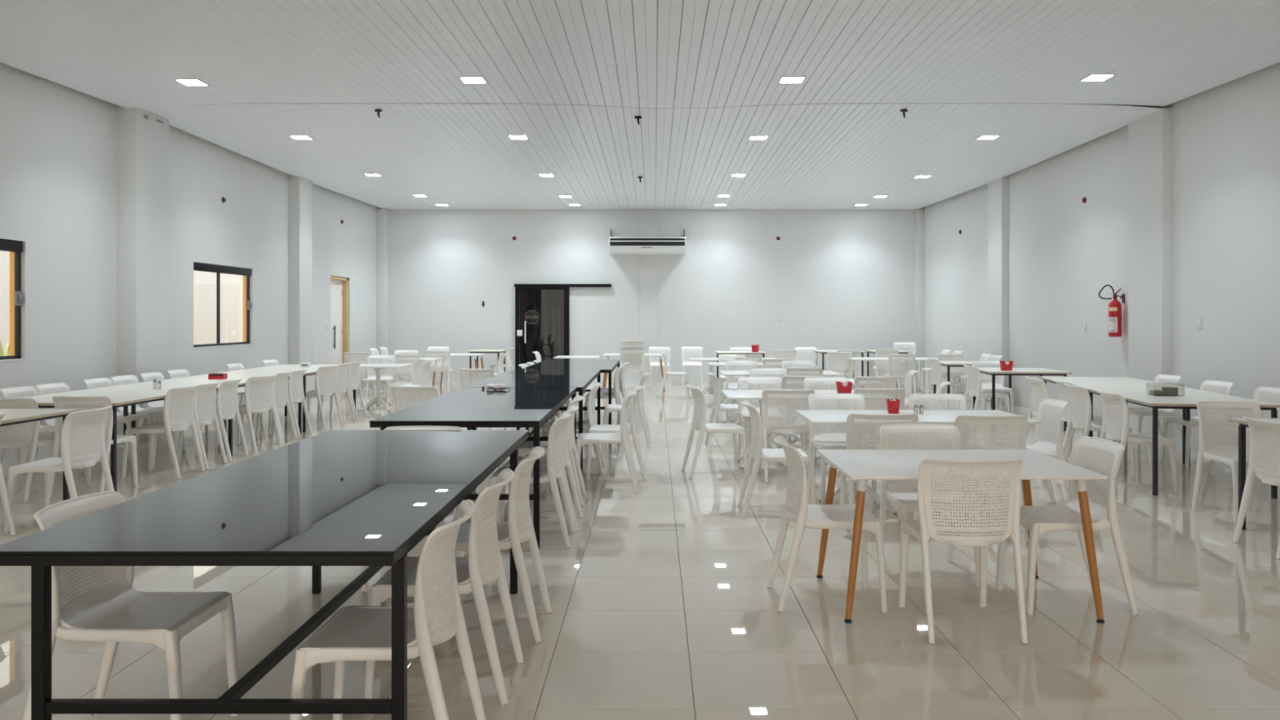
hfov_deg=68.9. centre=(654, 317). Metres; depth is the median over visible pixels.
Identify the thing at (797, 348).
chair
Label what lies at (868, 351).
table
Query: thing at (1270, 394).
chair
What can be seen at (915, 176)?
diffuser
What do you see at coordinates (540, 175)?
diffuser
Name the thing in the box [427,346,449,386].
chair
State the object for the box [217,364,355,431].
table
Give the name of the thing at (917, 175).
recessed light
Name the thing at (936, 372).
chair
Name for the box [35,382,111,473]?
chair
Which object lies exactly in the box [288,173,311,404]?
pillar
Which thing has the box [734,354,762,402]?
chair
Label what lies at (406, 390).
chair
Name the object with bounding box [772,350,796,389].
chair
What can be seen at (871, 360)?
pedestal table
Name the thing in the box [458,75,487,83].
recessed light
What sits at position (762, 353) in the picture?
table
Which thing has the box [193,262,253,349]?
window
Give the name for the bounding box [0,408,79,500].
table
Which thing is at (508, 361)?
chair
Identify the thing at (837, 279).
wall
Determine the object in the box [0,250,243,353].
wall
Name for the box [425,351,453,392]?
chair
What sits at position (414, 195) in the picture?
recessed light
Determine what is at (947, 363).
table
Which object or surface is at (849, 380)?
pedestal table
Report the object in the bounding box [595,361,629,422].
chair
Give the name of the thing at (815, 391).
pedestal table
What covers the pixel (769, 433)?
pedestal table
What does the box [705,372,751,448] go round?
chair
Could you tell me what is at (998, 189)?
column
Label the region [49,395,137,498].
chair
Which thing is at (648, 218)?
column
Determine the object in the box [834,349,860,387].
chair
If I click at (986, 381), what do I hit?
chair
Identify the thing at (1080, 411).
chair
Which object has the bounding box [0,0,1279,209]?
ceiling
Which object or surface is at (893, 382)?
chair
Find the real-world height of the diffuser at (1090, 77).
0.011 m
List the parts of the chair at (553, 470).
leg, leg, seat, leg, backrest, leg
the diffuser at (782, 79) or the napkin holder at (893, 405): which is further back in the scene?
the diffuser at (782, 79)
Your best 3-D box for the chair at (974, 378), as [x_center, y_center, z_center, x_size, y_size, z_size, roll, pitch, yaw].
[4.465,1.064,12.600,0.554,0.839,0.480,0,0,0]
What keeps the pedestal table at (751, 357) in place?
on the floor
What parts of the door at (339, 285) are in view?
handle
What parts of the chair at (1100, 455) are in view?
leg, leg, seat, leg, backrest, leg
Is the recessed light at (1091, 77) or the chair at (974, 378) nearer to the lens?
the recessed light at (1091, 77)
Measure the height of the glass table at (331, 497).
0.820 m
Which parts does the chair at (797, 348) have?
backrest, seat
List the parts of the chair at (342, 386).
leg, leg, backrest, leg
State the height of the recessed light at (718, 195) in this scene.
0.016 m
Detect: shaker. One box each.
[152,379,156,389]
[157,380,161,390]
[913,404,918,414]
[919,404,924,414]
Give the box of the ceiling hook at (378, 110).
[374,108,382,118]
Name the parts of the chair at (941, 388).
backrest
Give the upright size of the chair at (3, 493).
0.839 m
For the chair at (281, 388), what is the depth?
11.05 m
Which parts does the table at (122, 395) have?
under frame, leg, leg, leg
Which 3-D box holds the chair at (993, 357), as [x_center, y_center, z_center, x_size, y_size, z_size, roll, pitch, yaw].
[5.655,1.064,15.901,0.554,0.839,0.480,0,0,-1]
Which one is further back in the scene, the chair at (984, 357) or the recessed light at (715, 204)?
the recessed light at (715, 204)
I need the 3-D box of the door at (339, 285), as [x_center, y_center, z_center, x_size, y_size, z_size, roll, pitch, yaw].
[-6.357,0.330,18.608,0.135,2.300,1.115,0,0,0]
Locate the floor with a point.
(663, 606)
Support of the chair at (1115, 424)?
on the floor
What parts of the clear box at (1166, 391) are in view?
lid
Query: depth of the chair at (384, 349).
20.54 m
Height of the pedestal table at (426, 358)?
0.720 m
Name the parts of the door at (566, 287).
lock plate, frame, sliding rail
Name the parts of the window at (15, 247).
header rail, jamb trim, sill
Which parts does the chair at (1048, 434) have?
seat, leg, backrest, leg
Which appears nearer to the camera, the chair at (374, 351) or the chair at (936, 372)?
the chair at (936, 372)
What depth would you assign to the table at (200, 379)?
10.61 m
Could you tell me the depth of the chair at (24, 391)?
8.59 m
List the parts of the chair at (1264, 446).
leg, backrest, seat, leg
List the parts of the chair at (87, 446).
leg, leg, seat, leg, backrest, leg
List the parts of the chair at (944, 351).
leg, leg, seat, backrest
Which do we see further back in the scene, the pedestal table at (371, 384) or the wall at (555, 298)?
the wall at (555, 298)
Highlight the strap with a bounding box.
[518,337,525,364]
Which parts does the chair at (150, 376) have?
leg, backrest, seat, leg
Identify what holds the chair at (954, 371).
on the floor
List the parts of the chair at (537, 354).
backrest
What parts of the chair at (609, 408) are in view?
leg, seat, backrest, leg, leg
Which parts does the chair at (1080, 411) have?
leg, backrest, leg, seat, leg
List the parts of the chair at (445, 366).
leg, backrest, seat, leg, leg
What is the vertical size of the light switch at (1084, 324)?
0.124 m
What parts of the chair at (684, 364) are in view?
leg, leg, backrest, seat, leg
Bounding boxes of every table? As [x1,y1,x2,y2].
[0,384,226,491]
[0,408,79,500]
[0,430,528,719]
[127,373,306,456]
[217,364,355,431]
[347,355,392,393]
[357,363,413,411]
[369,387,576,548]
[388,357,444,395]
[431,353,485,387]
[464,369,600,473]
[466,349,507,379]
[520,359,619,430]
[553,355,600,393]
[602,353,665,391]
[688,357,732,398]
[706,362,759,404]
[714,351,767,386]
[719,370,782,424]
[720,390,807,469]
[744,378,803,441]
[749,357,776,389]
[757,362,808,404]
[781,370,843,425]
[795,409,926,515]
[813,350,866,386]
[813,390,890,467]
[816,449,1106,622]
[829,378,888,442]
[844,357,895,388]
[864,350,911,385]
[895,357,937,393]
[898,409,1041,506]
[929,360,1015,413]
[973,367,1071,431]
[1037,376,1192,464]
[1085,387,1279,498]
[1227,417,1279,529]
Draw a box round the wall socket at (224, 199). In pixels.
[222,196,226,203]
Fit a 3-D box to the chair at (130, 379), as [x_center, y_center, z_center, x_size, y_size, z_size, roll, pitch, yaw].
[-5.665,1.064,10.280,0.554,0.839,0.480,0,0,-1]
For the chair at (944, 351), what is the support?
on the floor
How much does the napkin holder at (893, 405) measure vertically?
0.110 m
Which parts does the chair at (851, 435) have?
leg, leg, backrest, leg, leg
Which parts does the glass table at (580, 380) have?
glass, leg, frame, leg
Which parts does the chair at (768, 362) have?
backrest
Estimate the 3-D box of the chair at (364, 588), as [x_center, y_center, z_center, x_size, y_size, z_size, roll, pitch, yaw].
[-1.360,1.064,5.295,0.480,0.839,0.555,0,0,0]
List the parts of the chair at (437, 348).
backrest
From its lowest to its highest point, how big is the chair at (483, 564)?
0.839 m
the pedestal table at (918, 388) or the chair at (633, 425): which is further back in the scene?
the pedestal table at (918, 388)
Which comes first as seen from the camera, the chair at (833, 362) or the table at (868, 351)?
the chair at (833, 362)
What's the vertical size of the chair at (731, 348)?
0.839 m
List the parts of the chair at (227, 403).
leg, leg, backrest, leg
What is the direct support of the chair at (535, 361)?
on the floor
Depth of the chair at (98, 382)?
9.80 m
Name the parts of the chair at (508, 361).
seat, leg, backrest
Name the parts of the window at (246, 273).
header rail, sill, jamb trim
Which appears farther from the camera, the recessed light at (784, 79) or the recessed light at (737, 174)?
the recessed light at (737, 174)
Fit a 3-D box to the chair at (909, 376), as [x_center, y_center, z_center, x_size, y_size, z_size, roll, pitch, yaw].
[2.925,1.064,11.291,0.554,0.839,0.480,0,0,9]
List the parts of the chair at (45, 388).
leg, seat, backrest, leg, leg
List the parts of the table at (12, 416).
under frame, leg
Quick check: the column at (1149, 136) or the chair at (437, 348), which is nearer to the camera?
the column at (1149, 136)
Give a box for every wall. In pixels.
[0,62,379,471]
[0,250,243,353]
[388,206,922,382]
[520,289,564,369]
[922,62,1279,448]
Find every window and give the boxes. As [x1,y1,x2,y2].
[0,238,26,362]
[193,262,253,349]
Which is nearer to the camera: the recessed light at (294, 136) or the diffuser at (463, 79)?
the diffuser at (463, 79)
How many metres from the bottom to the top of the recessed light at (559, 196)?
0.016 m
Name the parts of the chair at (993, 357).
backrest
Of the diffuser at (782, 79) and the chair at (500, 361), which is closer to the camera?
the diffuser at (782, 79)
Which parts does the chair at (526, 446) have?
leg, seat, backrest, leg, leg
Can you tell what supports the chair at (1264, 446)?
on the floor
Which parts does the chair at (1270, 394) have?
leg, seat, backrest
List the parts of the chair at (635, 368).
backrest, leg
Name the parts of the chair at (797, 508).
leg, backrest, leg, seat, leg, leg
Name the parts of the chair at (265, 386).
leg, leg, leg, seat, backrest, leg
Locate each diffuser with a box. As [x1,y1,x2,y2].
[177,80,205,84]
[291,136,310,138]
[365,173,379,175]
[460,77,484,82]
[510,136,527,138]
[539,174,553,176]
[732,174,745,176]
[780,77,804,82]
[915,176,928,177]
[978,136,997,138]
[1082,75,1112,80]
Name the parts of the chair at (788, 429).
leg, leg, seat, backrest, leg, leg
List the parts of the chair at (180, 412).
leg, leg, seat, leg, backrest, leg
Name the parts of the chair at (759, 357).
backrest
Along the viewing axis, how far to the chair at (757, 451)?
6.87 m
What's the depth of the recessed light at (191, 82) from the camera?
9.90 m
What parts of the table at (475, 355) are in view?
leg, leg, leg, leg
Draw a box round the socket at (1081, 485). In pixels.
[1075,480,1087,491]
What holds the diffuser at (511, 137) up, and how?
attached to the recessed light at (511, 136)
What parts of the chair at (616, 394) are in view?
leg, seat, leg, backrest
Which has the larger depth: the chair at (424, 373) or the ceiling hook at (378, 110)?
the chair at (424, 373)
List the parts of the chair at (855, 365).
backrest, leg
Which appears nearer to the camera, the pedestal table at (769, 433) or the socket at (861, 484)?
the socket at (861, 484)
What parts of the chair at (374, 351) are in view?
backrest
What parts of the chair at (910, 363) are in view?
seat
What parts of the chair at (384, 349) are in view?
backrest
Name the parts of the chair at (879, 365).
leg, backrest, leg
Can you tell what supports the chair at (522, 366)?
on the floor
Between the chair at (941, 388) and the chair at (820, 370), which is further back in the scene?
the chair at (820, 370)
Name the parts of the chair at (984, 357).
leg, seat, backrest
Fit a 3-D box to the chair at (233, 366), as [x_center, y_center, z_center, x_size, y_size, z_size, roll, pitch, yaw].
[-5.665,1.064,13.000,0.554,0.839,0.480,0,0,-1]
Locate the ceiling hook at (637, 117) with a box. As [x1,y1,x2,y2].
[634,115,641,124]
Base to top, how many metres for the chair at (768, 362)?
0.839 m
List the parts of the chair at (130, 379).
backrest, seat, leg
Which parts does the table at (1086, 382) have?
leg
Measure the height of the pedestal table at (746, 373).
0.720 m
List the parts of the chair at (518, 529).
seat, leg, backrest, leg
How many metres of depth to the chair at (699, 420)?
8.64 m
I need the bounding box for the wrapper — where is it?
[486,383,510,390]
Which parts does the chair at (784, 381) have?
backrest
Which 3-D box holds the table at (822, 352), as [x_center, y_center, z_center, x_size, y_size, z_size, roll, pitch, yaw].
[3.950,1.095,19.950,0.950,0.770,0.950,0,0,0]
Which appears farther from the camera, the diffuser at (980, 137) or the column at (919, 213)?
the column at (919, 213)
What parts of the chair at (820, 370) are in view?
backrest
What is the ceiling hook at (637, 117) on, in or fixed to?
attached to the ceiling
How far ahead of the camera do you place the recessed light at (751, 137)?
12.88 m
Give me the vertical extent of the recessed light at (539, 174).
0.016 m
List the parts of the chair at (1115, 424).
leg, backrest, leg, seat, leg, leg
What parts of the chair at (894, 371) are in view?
leg, backrest, leg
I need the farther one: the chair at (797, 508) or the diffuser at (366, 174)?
the diffuser at (366, 174)
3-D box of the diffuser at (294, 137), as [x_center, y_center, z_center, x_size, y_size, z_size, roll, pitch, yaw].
[-4.890,-2.499,12.900,0.224,0.011,0.224,0,0,0]
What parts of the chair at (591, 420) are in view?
leg, seat, leg, backrest, leg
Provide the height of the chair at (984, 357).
0.839 m
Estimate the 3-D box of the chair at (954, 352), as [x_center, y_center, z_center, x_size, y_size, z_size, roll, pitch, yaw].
[5.675,1.064,17.998,0.554,0.839,0.480,0,0,2]
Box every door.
[330,275,348,364]
[514,284,611,369]
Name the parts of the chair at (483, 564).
leg, seat, leg, backrest, leg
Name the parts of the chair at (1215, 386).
leg, leg, seat, backrest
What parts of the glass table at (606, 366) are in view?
glass, leg, frame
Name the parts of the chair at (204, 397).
leg, leg, seat, leg, backrest, leg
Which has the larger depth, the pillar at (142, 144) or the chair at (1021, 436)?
the pillar at (142, 144)
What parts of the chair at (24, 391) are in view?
leg, backrest, leg, seat, leg, leg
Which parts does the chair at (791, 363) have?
backrest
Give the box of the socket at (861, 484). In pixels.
[857,480,867,491]
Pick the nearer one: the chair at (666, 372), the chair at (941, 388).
the chair at (941, 388)
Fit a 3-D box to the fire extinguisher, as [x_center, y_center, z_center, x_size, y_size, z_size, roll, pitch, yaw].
[5.945,-0.090,12.150,0.348,0.680,0.156,0,0,0]
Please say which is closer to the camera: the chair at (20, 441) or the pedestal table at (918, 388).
the chair at (20, 441)
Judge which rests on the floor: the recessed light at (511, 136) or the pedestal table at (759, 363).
the pedestal table at (759, 363)
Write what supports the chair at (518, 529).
on the floor
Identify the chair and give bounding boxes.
[0,386,83,482]
[0,397,61,502]
[0,412,15,535]
[4,405,114,533]
[22,490,239,719]
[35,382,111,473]
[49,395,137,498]
[83,377,151,461]
[110,374,172,454]
[121,384,204,479]
[135,372,183,447]
[152,381,227,471]
[161,368,222,440]
[177,377,248,462]
[214,374,282,453]
[226,363,274,425]
[236,370,297,444]
[255,368,312,439]
[262,359,294,407]
[288,364,343,429]
[289,499,486,719]
[306,362,355,423]
[320,360,366,419]
[342,352,375,397]
[360,355,395,407]
[360,426,463,592]
[364,468,524,705]
[368,347,397,382]
[378,346,406,384]
[386,358,425,413]
[388,350,417,394]
[390,385,437,413]
[391,355,422,400]
[395,360,434,405]
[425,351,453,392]
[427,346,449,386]
[446,446,551,643]
[458,368,506,430]
[476,352,507,381]
[488,346,514,370]
[488,411,575,548]
[500,404,582,531]
[517,395,586,506]
[518,363,559,420]
[526,361,564,413]
[532,351,541,360]
[533,360,569,411]
[546,382,604,473]
[575,390,638,493]
[582,364,625,430]
[586,385,646,480]
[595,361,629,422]
[602,372,651,448]
[619,346,644,367]
[619,351,644,394]
[620,340,644,361]
[648,346,671,386]
[659,351,688,398]
[681,346,702,386]
[681,384,746,479]
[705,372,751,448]
[718,354,746,404]
[725,360,757,419]
[729,346,751,370]
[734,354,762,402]
[737,376,786,453]
[737,400,816,518]
[749,368,791,439]
[757,389,814,483]
[762,358,793,400]
[767,435,887,612]
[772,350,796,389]
[779,375,824,439]
[781,360,817,414]
[786,367,822,432]
[795,346,817,367]
[804,377,848,462]
[808,393,876,504]
[824,351,852,390]
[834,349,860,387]
[840,413,918,539]
[848,376,897,409]
[853,388,905,449]
[871,369,919,440]
[873,349,899,388]
[879,423,979,587]
[883,354,916,401]
[893,342,919,382]
[893,347,919,386]
[898,381,951,438]
[898,457,1027,644]
[908,393,982,504]
[920,349,952,391]
[924,357,967,409]
[930,354,964,394]
[941,414,1028,542]
[946,351,963,393]
[957,353,991,400]
[963,364,1010,428]
[965,355,1006,405]
[970,360,1013,413]
[986,398,1070,506]
[995,435,1138,615]
[1025,376,1084,453]
[1053,379,1118,461]
[1062,383,1135,476]
[1097,390,1177,493]
[1118,373,1182,453]
[1160,380,1235,467]
[1191,401,1262,524]
[1209,386,1279,476]
[1232,415,1279,559]
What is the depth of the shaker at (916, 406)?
7.31 m
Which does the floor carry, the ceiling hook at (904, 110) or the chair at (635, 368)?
the chair at (635, 368)
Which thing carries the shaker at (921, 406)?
on the pedestal table at (931, 416)
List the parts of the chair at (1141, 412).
leg, seat, leg, backrest, leg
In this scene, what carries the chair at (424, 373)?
on the floor
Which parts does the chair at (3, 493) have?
leg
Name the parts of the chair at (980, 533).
leg, leg, seat, backrest, leg, leg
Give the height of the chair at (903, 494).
0.839 m
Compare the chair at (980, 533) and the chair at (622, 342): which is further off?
the chair at (622, 342)
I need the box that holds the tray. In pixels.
[208,373,227,379]
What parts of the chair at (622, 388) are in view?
seat, backrest, leg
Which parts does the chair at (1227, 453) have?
leg, seat, backrest, leg, leg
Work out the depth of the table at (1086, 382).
10.08 m
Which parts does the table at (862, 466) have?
leg, leg, leg, leg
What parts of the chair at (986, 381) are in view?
leg, leg, backrest, seat, leg, leg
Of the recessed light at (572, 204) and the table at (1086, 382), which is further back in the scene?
the recessed light at (572, 204)
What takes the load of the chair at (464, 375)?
on the floor
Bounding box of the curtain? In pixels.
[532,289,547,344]
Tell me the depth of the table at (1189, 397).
8.07 m
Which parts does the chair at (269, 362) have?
backrest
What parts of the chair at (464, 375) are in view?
backrest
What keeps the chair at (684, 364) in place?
on the floor
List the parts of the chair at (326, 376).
leg, seat, leg, backrest, leg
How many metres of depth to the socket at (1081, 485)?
4.55 m
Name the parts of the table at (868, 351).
leg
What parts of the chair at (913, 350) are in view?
backrest, leg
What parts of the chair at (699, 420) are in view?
leg, backrest, leg, seat, leg, leg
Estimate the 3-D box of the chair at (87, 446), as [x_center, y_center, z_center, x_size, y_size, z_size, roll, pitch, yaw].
[-4.195,1.064,6.620,0.555,0.839,0.480,0,0,0]
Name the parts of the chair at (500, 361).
seat, leg, backrest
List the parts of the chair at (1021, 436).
backrest, leg, leg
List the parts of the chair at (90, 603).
leg, backrest, leg, seat, leg, leg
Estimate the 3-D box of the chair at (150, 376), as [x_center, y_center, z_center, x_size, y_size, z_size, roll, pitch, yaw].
[-5.665,1.064,10.850,0.554,0.839,0.480,0,0,-2]
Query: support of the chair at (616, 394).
on the floor
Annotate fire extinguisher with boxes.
[1098,284,1124,337]
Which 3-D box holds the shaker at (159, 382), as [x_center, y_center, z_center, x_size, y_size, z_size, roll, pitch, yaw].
[-4.870,0.665,9.170,0.036,0.090,0.035,0,0,0]
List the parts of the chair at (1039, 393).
leg, backrest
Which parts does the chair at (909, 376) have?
seat, backrest, leg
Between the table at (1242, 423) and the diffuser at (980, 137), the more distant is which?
the diffuser at (980, 137)
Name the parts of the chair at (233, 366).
backrest, leg, seat, leg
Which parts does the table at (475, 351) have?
leg, under frame, leg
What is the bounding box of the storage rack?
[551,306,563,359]
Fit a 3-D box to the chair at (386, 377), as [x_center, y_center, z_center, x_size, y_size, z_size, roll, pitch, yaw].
[-4.621,1.064,15.605,0.480,0.839,0.554,0,0,-1]
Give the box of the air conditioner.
[608,228,686,253]
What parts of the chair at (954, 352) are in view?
backrest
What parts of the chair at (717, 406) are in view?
leg, backrest, leg, seat, leg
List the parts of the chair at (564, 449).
leg, seat, backrest, leg, leg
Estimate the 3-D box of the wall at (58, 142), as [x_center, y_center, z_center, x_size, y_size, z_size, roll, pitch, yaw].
[-6.345,-0.545,9.000,0.150,4.050,25.000,0,0,0]
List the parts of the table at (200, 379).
leg, leg, leg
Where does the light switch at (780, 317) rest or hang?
attached to the wall at (837, 279)
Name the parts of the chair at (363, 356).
backrest, leg, leg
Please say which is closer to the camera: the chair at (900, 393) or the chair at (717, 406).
the chair at (900, 393)
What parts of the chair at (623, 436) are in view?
leg, leg, seat, backrest, leg, leg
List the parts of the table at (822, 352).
leg, leg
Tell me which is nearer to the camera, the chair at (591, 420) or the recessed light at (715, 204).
the chair at (591, 420)
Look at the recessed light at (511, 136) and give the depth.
12.87 m
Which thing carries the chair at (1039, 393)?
on the floor
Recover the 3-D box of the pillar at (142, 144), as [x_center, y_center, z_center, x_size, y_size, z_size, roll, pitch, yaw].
[-6.165,-0.500,11.235,0.250,3.960,0.730,0,0,0]
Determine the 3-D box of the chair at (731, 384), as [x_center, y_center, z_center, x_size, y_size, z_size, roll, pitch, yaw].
[1.301,1.064,13.775,0.480,0.839,0.554,0,0,1]
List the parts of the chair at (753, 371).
backrest, leg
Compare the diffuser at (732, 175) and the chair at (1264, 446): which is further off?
the diffuser at (732, 175)
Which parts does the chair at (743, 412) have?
leg, leg, backrest, seat, leg, leg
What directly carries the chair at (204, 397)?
on the floor
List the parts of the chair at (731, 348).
backrest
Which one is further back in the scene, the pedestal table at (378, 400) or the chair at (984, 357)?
the chair at (984, 357)
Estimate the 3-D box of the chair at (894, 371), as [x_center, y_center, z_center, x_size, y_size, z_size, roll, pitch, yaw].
[4.381,1.064,16.665,0.480,0.839,0.554,0,0,-1]
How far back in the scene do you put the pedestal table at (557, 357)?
17.91 m
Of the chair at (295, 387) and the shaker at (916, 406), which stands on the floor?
the chair at (295, 387)
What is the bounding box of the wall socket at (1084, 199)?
[1081,196,1086,203]
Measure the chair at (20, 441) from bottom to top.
0.839 m
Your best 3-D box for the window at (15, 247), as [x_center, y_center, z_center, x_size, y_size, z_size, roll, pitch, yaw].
[-6.339,-0.170,8.335,0.172,1.200,1.950,0,0,0]
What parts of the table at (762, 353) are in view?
leg, under frame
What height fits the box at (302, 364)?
0.062 m
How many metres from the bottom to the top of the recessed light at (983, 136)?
0.016 m
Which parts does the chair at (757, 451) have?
leg, backrest, leg, seat, leg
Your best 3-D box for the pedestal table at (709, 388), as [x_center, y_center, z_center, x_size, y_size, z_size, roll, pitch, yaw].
[1.050,1.120,17.250,0.800,0.720,0.850,0,0,0]
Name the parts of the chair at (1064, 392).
backrest, leg, seat, leg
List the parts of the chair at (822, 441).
leg, leg, backrest, seat, leg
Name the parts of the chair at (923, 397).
backrest, seat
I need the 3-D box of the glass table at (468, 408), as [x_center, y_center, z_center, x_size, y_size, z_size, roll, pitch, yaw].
[-1.278,1.070,7.375,1.085,0.820,2.850,0,0,0]
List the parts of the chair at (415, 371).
leg, seat, leg, backrest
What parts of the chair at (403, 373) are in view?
backrest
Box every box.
[299,362,311,367]
[1146,382,1182,395]
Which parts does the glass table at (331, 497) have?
leg, frame, glass, leg, leg, leg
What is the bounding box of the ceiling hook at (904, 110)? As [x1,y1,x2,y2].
[900,108,907,117]
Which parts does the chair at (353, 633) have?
leg, leg, seat, leg, backrest, leg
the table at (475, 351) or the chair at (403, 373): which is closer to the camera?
the chair at (403, 373)
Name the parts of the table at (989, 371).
leg, leg, under frame, leg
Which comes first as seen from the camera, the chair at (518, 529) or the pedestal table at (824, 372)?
the chair at (518, 529)
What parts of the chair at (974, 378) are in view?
leg, backrest, leg, seat, leg, leg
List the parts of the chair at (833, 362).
leg, backrest, seat, leg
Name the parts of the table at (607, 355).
leg, leg, leg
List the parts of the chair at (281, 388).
leg, leg, leg, backrest, leg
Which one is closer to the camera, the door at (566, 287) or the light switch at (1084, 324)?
the light switch at (1084, 324)
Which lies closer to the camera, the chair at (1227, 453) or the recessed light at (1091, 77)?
the chair at (1227, 453)
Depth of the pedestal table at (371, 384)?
18.40 m
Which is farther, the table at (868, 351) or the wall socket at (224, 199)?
the table at (868, 351)
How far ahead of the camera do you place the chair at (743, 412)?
10.08 m
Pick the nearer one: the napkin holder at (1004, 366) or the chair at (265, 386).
the chair at (265, 386)
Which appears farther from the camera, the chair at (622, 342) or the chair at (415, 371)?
the chair at (622, 342)
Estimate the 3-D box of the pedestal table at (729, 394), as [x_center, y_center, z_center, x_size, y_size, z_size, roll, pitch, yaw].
[1.090,1.120,9.330,0.780,0.720,0.920,0,0,0]
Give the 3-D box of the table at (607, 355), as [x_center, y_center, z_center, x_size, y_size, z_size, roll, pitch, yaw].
[-0.420,1.120,19.250,1.280,0.720,0.850,0,0,0]
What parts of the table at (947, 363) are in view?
leg, leg, under frame, leg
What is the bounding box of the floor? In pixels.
[0,382,1279,719]
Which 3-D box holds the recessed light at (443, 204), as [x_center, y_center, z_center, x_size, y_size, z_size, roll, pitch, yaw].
[-4.640,-2.465,20.350,0.256,0.016,0.256,0,0,0]
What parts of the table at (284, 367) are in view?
leg, leg, leg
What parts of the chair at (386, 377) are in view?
leg, leg, seat, backrest, leg, leg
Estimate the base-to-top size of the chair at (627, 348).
0.839 m
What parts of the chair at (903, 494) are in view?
leg, leg, backrest, seat, leg, leg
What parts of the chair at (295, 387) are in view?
leg, leg, leg, backrest, leg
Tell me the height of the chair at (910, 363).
0.839 m
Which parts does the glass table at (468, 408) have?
frame, glass, leg, leg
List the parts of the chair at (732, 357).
leg, leg, seat, backrest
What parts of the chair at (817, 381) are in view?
leg, backrest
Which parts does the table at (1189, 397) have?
leg, leg, under frame, leg, leg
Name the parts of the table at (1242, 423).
leg, under frame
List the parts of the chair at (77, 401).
leg, backrest, leg, seat, leg, leg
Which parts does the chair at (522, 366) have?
backrest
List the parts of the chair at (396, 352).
backrest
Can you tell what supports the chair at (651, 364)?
on the floor
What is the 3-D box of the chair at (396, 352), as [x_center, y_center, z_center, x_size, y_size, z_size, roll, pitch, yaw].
[-4.899,1.064,18.205,0.480,0.839,0.554,0,0,1]
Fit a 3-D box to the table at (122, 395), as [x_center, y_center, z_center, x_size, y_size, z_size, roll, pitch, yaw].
[-5.050,1.095,8.815,1.160,0.770,2.130,0,0,0]
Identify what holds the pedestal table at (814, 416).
on the floor
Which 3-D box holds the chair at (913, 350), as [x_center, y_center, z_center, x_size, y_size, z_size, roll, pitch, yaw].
[5.500,0.964,20.325,0.480,0.839,0.554,0,0,0]
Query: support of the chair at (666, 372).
on the floor
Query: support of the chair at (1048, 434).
on the floor
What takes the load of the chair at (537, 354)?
on the floor
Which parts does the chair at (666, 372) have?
leg, backrest, seat, leg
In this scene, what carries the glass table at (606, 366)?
on the floor
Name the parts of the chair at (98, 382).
backrest, leg, seat, leg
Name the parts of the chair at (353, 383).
leg, leg, leg, backrest, leg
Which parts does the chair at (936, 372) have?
leg, backrest, leg, seat, leg, leg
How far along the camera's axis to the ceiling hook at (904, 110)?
11.27 m
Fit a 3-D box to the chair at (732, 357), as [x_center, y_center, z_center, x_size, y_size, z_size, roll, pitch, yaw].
[1.351,1.064,16.105,0.480,0.839,0.554,0,0,1]
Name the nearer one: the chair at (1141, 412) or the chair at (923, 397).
the chair at (923, 397)
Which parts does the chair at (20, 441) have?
leg, backrest, seat, leg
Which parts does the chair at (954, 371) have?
backrest, leg, leg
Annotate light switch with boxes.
[778,315,782,320]
[1083,323,1086,332]
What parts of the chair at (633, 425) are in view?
leg, leg, seat, backrest, leg, leg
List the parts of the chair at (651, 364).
leg, leg, seat, backrest, leg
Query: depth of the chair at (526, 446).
7.41 m
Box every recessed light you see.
[173,78,209,85]
[288,134,313,139]
[363,173,382,176]
[412,194,427,196]
[435,203,448,205]
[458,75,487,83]
[507,134,528,139]
[537,173,554,176]
[558,195,572,197]
[568,203,581,205]
[714,203,726,205]
[716,194,730,196]
[730,173,746,176]
[748,135,768,139]
[777,75,805,83]
[853,203,867,205]
[872,195,888,197]
[913,174,932,177]
[975,134,1000,139]
[1079,73,1115,81]
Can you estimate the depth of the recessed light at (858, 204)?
20.31 m
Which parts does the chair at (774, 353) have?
backrest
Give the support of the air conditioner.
attached to the wall at (837, 279)
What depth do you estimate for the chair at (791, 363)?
13.95 m
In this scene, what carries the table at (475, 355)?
on the floor
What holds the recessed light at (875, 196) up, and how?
in the ceiling
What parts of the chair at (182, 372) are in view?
leg, backrest, leg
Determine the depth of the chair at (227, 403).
9.62 m
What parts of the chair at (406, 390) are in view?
leg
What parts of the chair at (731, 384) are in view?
leg, leg, seat, backrest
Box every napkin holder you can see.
[751,344,759,351]
[835,381,852,393]
[886,398,899,413]
[1000,360,1013,370]
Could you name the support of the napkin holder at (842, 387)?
on the pedestal table at (815, 391)
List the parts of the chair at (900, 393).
backrest, leg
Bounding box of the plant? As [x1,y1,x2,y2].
[0,341,9,355]
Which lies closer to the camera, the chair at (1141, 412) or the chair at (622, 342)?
the chair at (1141, 412)
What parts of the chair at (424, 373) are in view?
seat, leg, backrest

